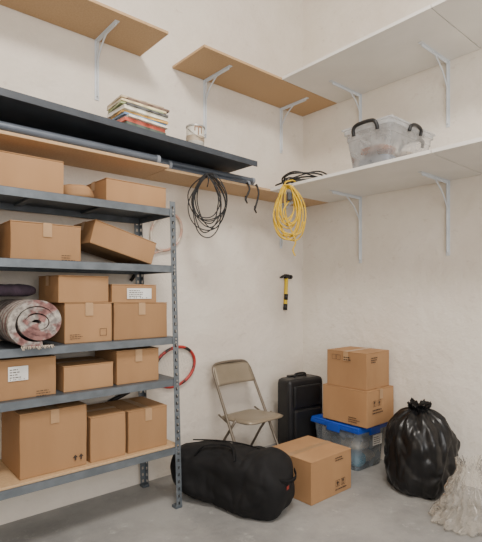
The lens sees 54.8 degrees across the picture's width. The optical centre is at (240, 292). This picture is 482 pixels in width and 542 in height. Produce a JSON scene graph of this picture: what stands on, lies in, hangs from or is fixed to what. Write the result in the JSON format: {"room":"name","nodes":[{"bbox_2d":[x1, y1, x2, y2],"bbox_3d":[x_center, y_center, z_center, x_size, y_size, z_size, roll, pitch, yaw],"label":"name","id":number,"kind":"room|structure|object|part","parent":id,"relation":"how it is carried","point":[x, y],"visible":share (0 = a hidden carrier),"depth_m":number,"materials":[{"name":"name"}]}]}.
{"room":"storage room","nodes":[
{"label":"storage room","id":0,"kind":"room"},
{"bbox_2d":[0,0,302,524],"bbox_3d":[-1.349,-0.900,3.261,5.420,4.800,0.120,0,0,-41],"label":"wall","id":1,"kind":"structure","parent":0,"point":[230,287],"depth_m":4.04,"materials":[{"name":"paint"}]},
{"bbox_2d":[0,0,168,100],"bbox_3d":[-1.278,-1.650,2.965,1.640,0.460,0.419,0,0,-41],"label":"wall shelf","id":2,"kind":"object","parent":1,"relation":"attached to","point":[93,19],"visible":1,"depth_m":3.20,"materials":[{"name":"brown wood"}]},
{"bbox_2d":[0,130,168,178],"bbox_3d":[-1.276,-0.785,2.967,1.645,0.270,0.419,0,0,-41],"label":"wall shelf","id":3,"kind":"object","parent":1,"relation":"attached to","point":[71,155],"visible":0.92,"depth_m":3.07,"materials":[{"name":"brown wood"}]},
{"bbox_2d":[0,121,160,162],"bbox_3d":[-1.165,-0.951,2.823,1.525,0.064,0.064,0,0,-41],"label":"metal pole","id":4,"kind":"object","parent":3,"relation":"on","point":[5,126],"visible":0.84,"depth_m":2.91,"materials":[{"name":"grey metal"}]},
{"bbox_2d":[160,159,172,168],"bbox_3d":[-1.156,-0.951,2.919,1.665,0.064,0.064,0,0,-41],"label":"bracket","id":5,"kind":"object","parent":3,"relation":"on","point":[167,162],"visible":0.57,"depth_m":3.42,"materials":[{"name":"grey metal"}]},
{"bbox_2d":[172,166,250,184],"bbox_3d":[-0.865,-0.949,3.263,2.455,0.059,0.059,0,0,-41],"label":"metal pole","id":6,"kind":"object","parent":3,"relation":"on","point":[173,167],"visible":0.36,"depth_m":3.79,"materials":[{"name":"grey metal"}]},
{"bbox_2d":[161,158,255,183],"bbox_3d":[-0.853,-0.998,3.318,2.545,0.057,0.057,0,0,-41],"label":"metal pole","id":7,"kind":"object","parent":6,"relation":"on","point":[175,163],"visible":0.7,"depth_m":3.82,"materials":[{"name":"grey metal"}]},
{"bbox_2d":[0,87,256,172],"bbox_3d":[-0.938,-1.070,3.198,2.400,0.073,0.504,2,-1,-41],"label":"wall shelf","id":8,"kind":"object","parent":1,"relation":"attached to","point":[18,108],"visible":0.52,"depth_m":3.12,"materials":[{"name":"black metal"}]},
{"bbox_2d":[186,124,205,145],"bbox_3d":[-0.344,-1.175,3.516,0.144,0.168,0.151,2,-1,-41],"label":"paint can","id":9,"kind":"object","parent":8,"relation":"on","point":[194,133],"visible":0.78,"depth_m":3.46,"materials":[{"name":"metal"}]},
{"label":"magazine","id":10,"kind":"object","parent":8,"relation":"on","visible":0},
{"bbox_2d":[123,121,165,134],"bbox_3d":[-0.732,-1.128,3.276,0.315,0.019,0.249,2,-1,-44],"label":"magazine","id":11,"kind":"object","parent":10,"relation":"on","point":[127,122],"visible":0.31,"depth_m":3.16,"materials":[{"name":"white paper"}]},
{"bbox_2d":[117,116,164,132],"bbox_3d":[-0.739,-1.150,3.270,0.248,0.025,0.324,0,-2,44],"label":"magazine","id":12,"kind":"object","parent":11,"relation":"on","point":[125,118],"visible":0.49,"depth_m":3.15,"materials":[{"name":"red paper"}]},
{"bbox_2d":[116,114,168,129],"bbox_3d":[-0.707,-1.171,3.257,0.314,0.014,0.237,2,-2,-44],"label":"magazine","id":13,"kind":"object","parent":12,"relation":"on","point":[164,127],"visible":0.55,"depth_m":3.17,"materials":[{"name":"white paper"}]},
{"bbox_2d":[113,111,165,125],"bbox_3d":[-0.724,-1.186,3.258,0.323,0.014,0.231,2,-1,-41],"label":"magazine","id":14,"kind":"object","parent":13,"relation":"on","point":[124,113],"visible":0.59,"depth_m":3.14,"materials":[{"name":"white paper"}]},
{"bbox_2d":[111,110,167,124],"bbox_3d":[-0.724,-1.201,3.273,0.342,0.014,0.252,2,-1,-36],"label":"magazine","id":15,"kind":"object","parent":14,"relation":"on","point":[120,111],"visible":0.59,"depth_m":3.17,"materials":[{"name":"white paper"}]},
{"bbox_2d":[107,104,168,121],"bbox_3d":[-0.718,-1.221,3.251,0.346,0.025,0.247,2,-2,-42],"label":"magazine","id":16,"kind":"object","parent":15,"relation":"on","point":[124,106],"visible":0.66,"depth_m":3.14,"materials":[{"name":"white paper"}]},
{"bbox_2d":[108,102,167,117],"bbox_3d":[-0.718,-1.241,3.252,0.320,0.014,0.270,2,-1,-42],"label":"magazine","id":17,"kind":"object","parent":16,"relation":"on","point":[126,103],"visible":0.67,"depth_m":3.15,"materials":[{"name":"white paper"}]},
{"bbox_2d":[108,100,162,112],"bbox_3d":[-0.736,-1.256,3.248,0.311,0.014,0.237,2,-1,-36],"label":"magazine","id":18,"kind":"object","parent":17,"relation":"on","point":[120,102],"visible":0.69,"depth_m":3.14,"materials":[{"name":"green paper"}]},
{"bbox_2d":[107,98,165,113],"bbox_3d":[-0.730,-1.272,3.252,0.338,0.014,0.237,2,-1,-39],"label":"magazine","id":19,"kind":"object","parent":17,"relation":"on","point":[121,99],"visible":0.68,"depth_m":3.15,"materials":[{"name":"white paper"}]},
{"bbox_2d":[126,97,169,113],"bbox_3d":[-0.706,-1.287,3.280,0.316,0.014,0.250,2,-1,-39],"label":"magazine","id":20,"kind":"object","parent":19,"relation":"on","point":[127,98],"visible":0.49,"depth_m":3.18,"materials":[{"name":"white paper"}]},
{"bbox_2d":[107,94,163,107],"bbox_3d":[-0.741,-1.302,3.266,0.316,0.015,0.245,2,-1,-37],"label":"magazine","id":21,"kind":"object","parent":20,"relation":"on","point":[121,95],"visible":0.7,"depth_m":3.15,"materials":[{"name":"white paper"}]},
{"bbox_2d":[107,345,195,401],"bbox_3d":[-0.690,0.634,3.721,0.798,0.398,0.035,0,0,-41],"label":"racket","id":22,"kind":"object","parent":1,"relation":"attached to","point":[187,349],"visible":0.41,"depth_m":3.87,"materials":[{"name":"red plastic"}]},
{"bbox_3d":[-0.546,0.610,3.846,0.426,0.339,0.026,-25,16,-38],"label":"frame","id":23,"kind":"part","parent":22,"relation":"part of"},
{"bbox_2d":[129,214,182,281],"bbox_3d":[-0.673,-0.376,3.736,0.488,0.578,0.029,0,0,-41],"label":"racket","id":24,"kind":"object","parent":1,"relation":"attached to","point":[132,278],"visible":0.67,"depth_m":3.77,"materials":[{"name":"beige plastic"}]},
{"bbox_3d":[-0.606,-0.500,3.794,0.022,0.355,0.283,0,-38,49],"label":"frame","id":25,"kind":"part","parent":24,"relation":"part of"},
{"bbox_2d":[142,168,327,247],"bbox_3d":[0.043,-0.685,4.155,1.896,0.470,0.344,0,0,-41],"label":"wall shelf","id":26,"kind":"object","parent":1,"relation":"attached to","point":[170,176],"visible":0.59,"depth_m":3.93,"materials":[{"name":"brown wood"}]},
{"bbox_2d":[186,172,227,235],"bbox_3d":[-0.264,-0.692,3.631,0.330,0.498,0.076,0,0,0],"label":"cable","id":27,"kind":"object","parent":26,"relation":"hanging from","point":[208,175],"visible":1,"depth_m":3.62,"materials":[{"name":"black rubber"}]},
{"bbox_2d":[245,182,249,202],"bbox_3d":[0.051,-0.845,3.934,0.051,0.186,0.048,0,0,-16],"label":"strap","id":28,"kind":"object","parent":26,"relation":"hanging from","point":[247,183],"visible":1,"depth_m":3.92,"materials":[{"name":"black plastic"}]},
{"bbox_2d":[254,184,259,212],"bbox_3d":[0.130,-0.811,4.003,0.051,0.258,0.049,0,0,-16],"label":"strap","id":29,"kind":"object","parent":26,"relation":"hanging from","point":[256,185],"visible":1,"depth_m":3.99,"materials":[{"name":"black plastic"}]},
{"bbox_2d":[172,44,336,152],"bbox_3d":[0.186,-1.620,4.208,1.611,0.520,0.449,0,0,-41],"label":"wall shelf","id":30,"kind":"object","parent":1,"relation":"attached to","point":[207,63],"visible":0.98,"depth_m":4.07,"materials":[{"name":"brown wood"}]},
{"bbox_2d":[280,274,292,309],"bbox_3d":[0.459,-0.008,4.712,0.157,0.365,0.050,0,0,-40],"label":"hammer","id":31,"kind":"object","parent":1,"relation":"hanging from","point":[286,276],"visible":1,"depth_m":4.70,"materials":[{"name":"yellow plastic"}]},
{"bbox_3d":[0.455,0.000,4.712,0.042,0.340,0.042,4,-2,-41],"label":"handle","id":32,"kind":"part","parent":31,"relation":"part of","materials":[{"name":"yellow plastic"}]},
{"bbox_2d":[0,443,481,541],"bbox_3d":[0.730,1.550,0.762,5.540,0.100,6.620,0,0,-41],"label":"floor","id":33,"kind":"structure","parent":0,"point":[372,509],"depth_m":3.09,"materials":[{"name":"concrete"}]},
{"bbox_2d":[0,185,181,508],"bbox_3d":[-1.273,0.435,2.851,1.836,2.130,0.529,0,0,-41],"label":"shelving unit","id":34,"kind":"object","parent":33,"relation":"on","point":[11,198],"visible":0.71,"depth_m":2.96,"materials":[{"name":"grey metal"}]},
{"bbox_2d":[0,354,55,400],"bbox_3d":[-1.328,0.481,2.766,0.337,0.226,0.370,0,0,-41],"label":"cardboard box","id":35,"kind":"object","parent":34,"relation":"on","point":[28,376],"visible":0.8,"depth_m":2.63,"materials":[{"name":"brown cardboard"}]},
{"bbox_2d":[0,299,60,350],"bbox_3d":[-1.302,0.176,2.762,0.276,0.275,0.536,0,0,-41],"label":"rolled rug","id":36,"kind":"object","parent":34,"relation":"on","point":[23,322],"visible":1,"depth_m":2.58,"materials":[{"name":"fabric"}]},
{"bbox_2d":[0,284,35,296],"bbox_3d":[-1.422,-0.018,2.857,0.296,0.078,0.207,0,0,-41],"label":"folded blanket","id":37,"kind":"object","parent":36,"relation":"on","point":[5,289],"visible":1,"depth_m":2.80,"materials":[{"name":"fabric"}]},
{"bbox_2d":[0,150,63,193],"bbox_3d":[-1.373,-0.681,2.731,0.542,0.201,0.363,0,0,-41],"label":"cardboard box","id":38,"kind":"object","parent":34,"relation":"on","point":[17,170],"visible":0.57,"depth_m":2.65,"materials":[{"name":"brown cardboard"}]},
{"bbox_2d":[0,220,80,260],"bbox_3d":[-1.244,-0.298,2.842,0.404,0.216,0.373,0,0,-41],"label":"cardboard box","id":39,"kind":"object","parent":34,"relation":"on","point":[18,239],"visible":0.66,"depth_m":2.69,"materials":[{"name":"brown cardboard"}]},
{"bbox_2d":[1,401,86,479],"bbox_3d":[-1.225,0.868,2.885,0.389,0.371,0.413,0,0,-41],"label":"cardboard box","id":40,"kind":"object","parent":34,"relation":"on","point":[35,441],"visible":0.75,"depth_m":2.73,"materials":[{"name":"brown cardboard"}]},
{"bbox_2d":[63,184,93,197],"bbox_3d":[-1.071,-0.634,2.984,0.212,0.107,0.275,0,0,-41],"label":"parcel","id":41,"kind":"object","parent":34,"relation":"on","point":[70,189],"visible":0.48,"depth_m":2.87,"materials":[{"name":"cardboard"}]},
{"bbox_2d":[46,302,111,343],"bbox_3d":[-1.055,0.181,3.005,0.304,0.246,0.373,0,0,-41],"label":"cardboard box","id":42,"kind":"object","parent":34,"relation":"on","point":[88,321],"visible":0.77,"depth_m":2.85,"materials":[{"name":"brown cardboard"}]},
{"bbox_2d":[38,275,108,302],"bbox_3d":[-1.069,-0.025,2.967,0.332,0.166,0.324,0,0,-43],"label":"cardboard box","id":43,"kind":"object","parent":42,"relation":"on","point":[52,288],"visible":0.92,"depth_m":2.84,"materials":[{"name":"brown cardboard"}]},
{"bbox_2d":[56,356,112,392],"bbox_3d":[-1.054,0.516,3.007,0.327,0.156,0.363,0,0,-41],"label":"cardboard box","id":44,"kind":"object","parent":34,"relation":"on","point":[86,372],"visible":0.8,"depth_m":2.87,"materials":[{"name":"brown cardboard"}]},
{"bbox_3d":[-1.294,-0.556,2.832,1.767,0.048,0.502,0,0,-41],"label":"shelf","id":45,"kind":"part","parent":34,"relation":"part of","materials":[{"name":"grey metal"}]},
{"bbox_3d":[-1.286,-0.166,2.839,1.767,0.048,0.502,0,0,-41],"label":"shelf","id":46,"kind":"part","parent":34,"relation":"part of","materials":[{"name":"grey metal"}]},
{"bbox_3d":[-1.275,0.329,2.848,1.767,0.048,0.502,0,0,-41],"label":"shelf","id":47,"kind":"part","parent":34,"relation":"part of","materials":[{"name":"grey metal"}]},
{"bbox_3d":[-1.270,0.619,2.853,1.767,0.048,0.502,0,0,-41],"label":"shelf","id":48,"kind":"part","parent":34,"relation":"part of","materials":[{"name":"grey metal"}]},
{"bbox_3d":[-1.260,1.094,2.861,1.767,0.048,0.502,0,0,-41],"label":"shelf","id":49,"kind":"part","parent":34,"relation":"part of","materials":[{"name":"grey paint"}]},
{"bbox_2d":[86,403,125,462],"bbox_3d":[-0.952,0.913,3.081,0.247,0.281,0.344,0,0,-41],"label":"cardboard box","id":50,"kind":"object","parent":34,"relation":"on","point":[106,433],"visible":0.73,"depth_m":2.96,"materials":[{"name":"brown cardboard"}]},
{"bbox_2d":[74,219,156,263],"bbox_3d":[-0.876,-0.333,3.194,0.489,0.269,0.343,0,0,-43],"label":"cardboard box","id":51,"kind":"object","parent":34,"relation":"on","point":[98,238],"visible":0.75,"depth_m":3.06,"materials":[{"name":"brown cardboard"}]},
{"bbox_2d":[86,177,165,207],"bbox_3d":[-0.807,-0.656,3.220,0.457,0.151,0.363,0,0,-43],"label":"cardboard box","id":52,"kind":"object","parent":34,"relation":"on","point":[106,188],"visible":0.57,"depth_m":3.06,"materials":[{"name":"brown cardboard"}]},
{"bbox_2d":[95,346,158,384],"bbox_3d":[-0.796,0.484,3.229,0.309,0.221,0.372,0,0,-40],"label":"cardboard box","id":53,"kind":"object","parent":34,"relation":"on","point":[135,364],"visible":0.68,"depth_m":3.08,"materials":[{"name":"brown cardboard"}]},
{"bbox_2d":[104,396,166,453],"bbox_3d":[-0.743,0.915,3.275,0.298,0.276,0.372,0,0,-41],"label":"cardboard box","id":54,"kind":"object","parent":34,"relation":"on","point":[145,418],"visible":0.76,"depth_m":3.15,"materials":[{"name":"brown cardboard"}]},
{"bbox_2d":[111,302,166,339],"bbox_3d":[-0.781,0.184,3.243,0.398,0.241,0.372,0,0,-41],"label":"cardboard box","id":55,"kind":"object","parent":34,"relation":"on","point":[141,320],"visible":0.69,"depth_m":3.09,"materials":[{"name":"brown cardboard"}]},
{"bbox_2d":[108,284,155,302],"bbox_3d":[-0.797,0.003,3.185,0.337,0.121,0.310,0,0,-41],"label":"cardboard box","id":56,"kind":"object","parent":55,"relation":"on","point":[117,293],"visible":0.71,"depth_m":3.05,"materials":[{"name":"brown cardboard"}]},
{"bbox_2d":[129,290,146,297],"bbox_3d":[-0.681,0.008,3.081,0.131,0.052,0.001,0,0,-41],"label":"print","id":57,"kind":"object","parent":56,"relation":"attached to","point":[129,290],"depth_m":3.07},
{"bbox_2d":[170,439,295,520],"bbox_3d":[-0.056,1.275,3.328,0.967,0.446,0.463,0,0,32],"label":"duffel bag","id":58,"kind":"object","parent":33,"relation":"on","point":[243,480],"visible":0.95,"depth_m":3.12,"materials":[{"name":"black fabric"}]},
{"bbox_3d":[-0.159,1.097,3.214,0.335,0.090,0.121,0,0,32],"label":"carry handle","id":59,"kind":"part","parent":58,"relation":"part of","materials":[{"name":"black fabric"}]},
{"bbox_3d":[0.326,1.221,3.082,0.050,0.048,0.224,0,0,32],"label":"handle","id":60,"kind":"part","parent":58,"relation":"part of","materials":[{"name":"black fabric"}]},
{"bbox_2d":[212,359,282,445],"bbox_3d":[0.056,1.048,3.938,0.485,0.912,0.511,0,0,-43],"label":"folding chair","id":61,"kind":"object","parent":33,"relation":"on","point":[226,372],"visible":0.88,"depth_m":4.00,"materials":[{"name":"beige metal"}]},
{"bbox_3d":[-0.149,1.256,3.860,0.022,0.475,0.338,0,0,-43],"label":"leg","id":62,"kind":"part","parent":61,"relation":"part of","materials":[{"name":"beige metal"}]},
{"bbox_3d":[-0.071,0.702,4.076,0.425,0.174,0.121,0,0,-43],"label":"backrest","id":63,"kind":"part","parent":61,"relation":"part of","materials":[{"name":"beige paint"}]},
{"bbox_3d":[0.086,1.033,3.905,0.423,0.046,0.420,0,0,-43],"label":"seat","id":64,"kind":"part","parent":61,"relation":"part of","materials":[{"name":"beige paint"}]},
{"bbox_3d":[0.151,1.256,4.135,0.022,0.475,0.338,0,0,-43],"label":"leg","id":65,"kind":"part","parent":61,"relation":"part of","materials":[{"name":"beige metal"}]},
{"bbox_2d":[278,372,321,443],"bbox_3d":[0.573,1.126,4.423,0.436,0.748,0.212,0,0,-34],"label":"suitcase","id":66,"kind":"object","parent":33,"relation":"on","point":[299,393],"visible":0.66,"depth_m":4.32,"materials":[{"name":"black plastic"}]},
{"bbox_3d":[0.564,0.779,4.437,0.160,0.054,0.020,0,0,-34],"label":"carry handle","id":67,"kind":"part","parent":66,"relation":"part of","materials":[{"name":"black plastic"}]},
{"bbox_2d":[272,435,350,505],"bbox_3d":[0.531,1.347,3.585,0.483,0.306,0.438,0,0,-41],"label":"cardboard box","id":68,"kind":"object","parent":33,"relation":"on","point":[322,467],"visible":0.73,"depth_m":3.42,"materials":[{"name":"brown cardboard"}]},
{"bbox_2d":[311,413,387,470],"bbox_3d":[0.970,1.306,4.179,0.446,0.387,0.564,0,0,-39],"label":"storage bin","id":69,"kind":"object","parent":33,"relation":"on","point":[336,426],"visible":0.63,"depth_m":4.03,"materials":[{"name":"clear plastic"}]},
{"bbox_2d":[326,427,363,437],"bbox_3d":[0.942,1.240,4.197,0.282,0.051,0.341,0,0,-41],"label":"folded cloth","id":70,"kind":"object","parent":69,"relation":"in","point":[342,433],"visible":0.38,"depth_m":4.06,"materials":[{"name":"fabric"}]},
{"bbox_3d":[0.970,1.143,4.179,0.426,0.060,0.536,0,0,-39],"label":"lid","id":71,"kind":"part","parent":69,"relation":"part of","materials":[{"name":"blue plastic"}]},
{"bbox_2d":[341,436,371,449],"bbox_3d":[1.025,1.319,4.118,0.280,0.078,0.220,0,0,-41],"label":"folded cloth","id":72,"kind":"object","parent":69,"relation":"in","point":[361,442],"visible":0.87,"depth_m":4.04,"materials":[{"name":"white fabric"}]},
{"bbox_2d":[323,383,393,428],"bbox_3d":[1.031,0.961,4.106,0.410,0.301,0.473,0,0,-41],"label":"cardboard box","id":73,"kind":"object","parent":69,"relation":"on","point":[371,408],"visible":0.84,"depth_m":3.95,"materials":[{"name":"brown cardboard"}]},
{"bbox_2d":[327,346,388,390],"bbox_3d":[1.033,0.654,4.098,0.373,0.311,0.408,0,0,-43],"label":"cardboard box","id":74,"kind":"object","parent":73,"relation":"on","point":[359,368],"visible":1,"depth_m":3.97,"materials":[{"name":"brown cardboard"}]},
{"bbox_2d":[351,449,365,466],"bbox_3d":[0.985,1.430,4.046,0.156,0.115,0.208,0,0,-41],"label":"folded cloth","id":75,"kind":"object","parent":69,"relation":"in","point":[358,459],"visible":0.66,"depth_m":3.97,"materials":[{"name":"blue fabric"}]},
{"bbox_2d":[357,448,374,460],"bbox_3d":[1.090,1.439,4.166,0.134,0.098,0.223,0,0,-41],"label":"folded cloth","id":76,"kind":"object","parent":69,"relation":"in","point":[369,454],"visible":0.36,"depth_m":4.08,"materials":[{"name":"grey fabric"}]},
{"bbox_2d":[384,397,460,499],"bbox_3d":[1.380,1.161,3.591,0.539,0.674,0.550,0,0,-41],"label":"bag","id":77,"kind":"object","parent":33,"relation":"on","point":[420,447],"visible":0.97,"depth_m":3.40,"materials":[{"name":"black plastic"}]},
{"bbox_2d":[428,455,481,535],"bbox_3d":[1.500,1.283,3.053,0.518,0.428,0.445,0,0,-24],"label":"clear plastic bag","id":78,"kind":"object","parent":33,"relation":"on","point":[441,502],"visible":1,"depth_m":3.08,"materials":[{"name":"clear plastic"}]},
{"bbox_2d":[303,0,481,489],"bbox_3d":[2.820,-0.900,2.487,0.120,4.800,6.500,0,0,-41],"label":"wall","id":79,"kind":"structure","parent":0,"point":[409,299],"depth_m":4.03,"materials":[{"name":"paint"}]},
{"bbox_2d":[270,150,481,262],"bbox_3d":[1.049,-0.602,3.819,0.819,0.646,1.470,0,0,-41],"label":"wall shelf","id":80,"kind":"object","parent":79,"relation":"attached to","point":[424,167],"visible":0.99,"depth_m":3.68,"materials":[{"name":"white wood"}]},
{"bbox_2d":[272,180,307,255],"bbox_3d":[0.403,-0.625,3.838,0.292,0.644,0.122,0,0,-14],"label":"cable","id":81,"kind":"object","parent":80,"relation":"hanging from","point":[298,201],"visible":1,"depth_m":3.83,"materials":[{"name":"yellow plastic"}]},
{"bbox_2d":[287,192,291,200],"bbox_3d":[0.396,-0.790,3.797,0.040,0.070,0.035,0,0,0],"label":"socket","id":82,"kind":"object","parent":81,"relation":"attached to","point":[289,194],"depth_m":3.78,"materials":[{"name":"plastic"}]},
{"bbox_2d":[275,171,326,185],"bbox_3d":[0.547,-0.983,4.056,0.501,0.116,0.290,0,0,5],"label":"cable","id":83,"kind":"object","parent":80,"relation":"on","point":[296,178],"visible":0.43,"depth_m":3.95,"materials":[{"name":"plastic"}]},
{"bbox_2d":[341,114,435,167],"bbox_3d":[1.145,-1.096,3.591,0.694,0.340,0.473,0,0,-41],"label":"storage box","id":84,"kind":"object","parent":80,"relation":"on","point":[392,130],"visible":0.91,"depth_m":3.59,"materials":[{"name":"clear plastic"}]},
{"bbox_3d":[0.899,-1.208,3.378,0.043,0.092,0.230,0,0,-41],"label":"clip handle","id":85,"kind":"part","parent":84,"relation":"part of","materials":[{"name":"black plastic"}]},
{"bbox_2d":[359,154,395,166],"bbox_3d":[1.017,-0.980,3.480,0.171,0.088,0.281,0,0,-41],"label":"folded cloth","id":86,"kind":"object","parent":84,"relation":"in","point":[380,157],"visible":0.55,"depth_m":3.40,"materials":[{"name":"fabric"}]},
{"bbox_2d":[360,144,395,156],"bbox_3d":[1.033,-1.071,3.505,0.221,0.059,0.241,0,0,-41],"label":"folded cloth","id":87,"kind":"object","parent":84,"relation":"in","point":[373,150],"visible":0.77,"depth_m":3.44,"materials":[{"name":"fabric"}]},
{"bbox_3d":[1.145,-1.233,3.591,0.638,0.014,0.428,0,0,-41],"label":"lid","id":88,"kind":"part","parent":84,"relation":"part of","materials":[{"name":"clear plastic"}]},
{"bbox_3d":[1.145,-1.253,3.591,0.530,0.026,0.320,0,0,-41],"label":"lid crown","id":89,"kind":"part","parent":84,"relation":"part of","materials":[{"name":"clear plastic"}]},
{"bbox_2d":[392,151,413,157],"bbox_3d":[1.258,-1.073,3.676,0.221,0.043,0.240,0,0,-41],"label":"folded cloth","id":90,"kind":"object","parent":84,"relation":"in","point":[403,153],"visible":0.29,"depth_m":3.56,"materials":[{"name":"white fabric"}]},
{"bbox_3d":[1.391,-1.208,3.803,0.043,0.092,0.230,0,0,-41],"label":"clip handle","id":91,"kind":"part","parent":84,"relation":"part of","materials":[{"name":"plastic"}]},
{"bbox_3d":[1.288,-1.210,3.426,0.186,0.074,0.037,0,0,-41],"label":"clip handle","id":92,"kind":"part","parent":84,"relation":"part of","materials":[{"name":"black plastic"}]},
{"bbox_2d":[282,5,479,127],"bbox_3d":[1.092,-1.607,3.800,0.779,0.556,1.345,0,0,-41],"label":"wall shelf","id":93,"kind":"object","parent":79,"relation":"attached to","point":[423,39],"visible":0.86,"depth_m":3.67,"materials":[{"name":"white wood"}]},
{"bbox_2d":[431,0,481,47],"bbox_3d":[1.926,-1.622,2.834,0.779,0.526,1.194,0,0,-41],"label":"wall shelf","id":94,"kind":"object","parent":79,"relation":"attached to","point":[465,15],"visible":1,"depth_m":3.11,"materials":[{"name":"white wood"}]},
{"bbox_2d":[431,137,481,172],"bbox_3d":[1.917,-0.662,2.813,0.819,0.526,1.174,0,0,-41],"label":"wall shelf","id":95,"kind":"object","parent":79,"relation":"attached to","point":[468,153],"visible":1,"depth_m":3.00,"materials":[{"name":"white wood"}]}
]}

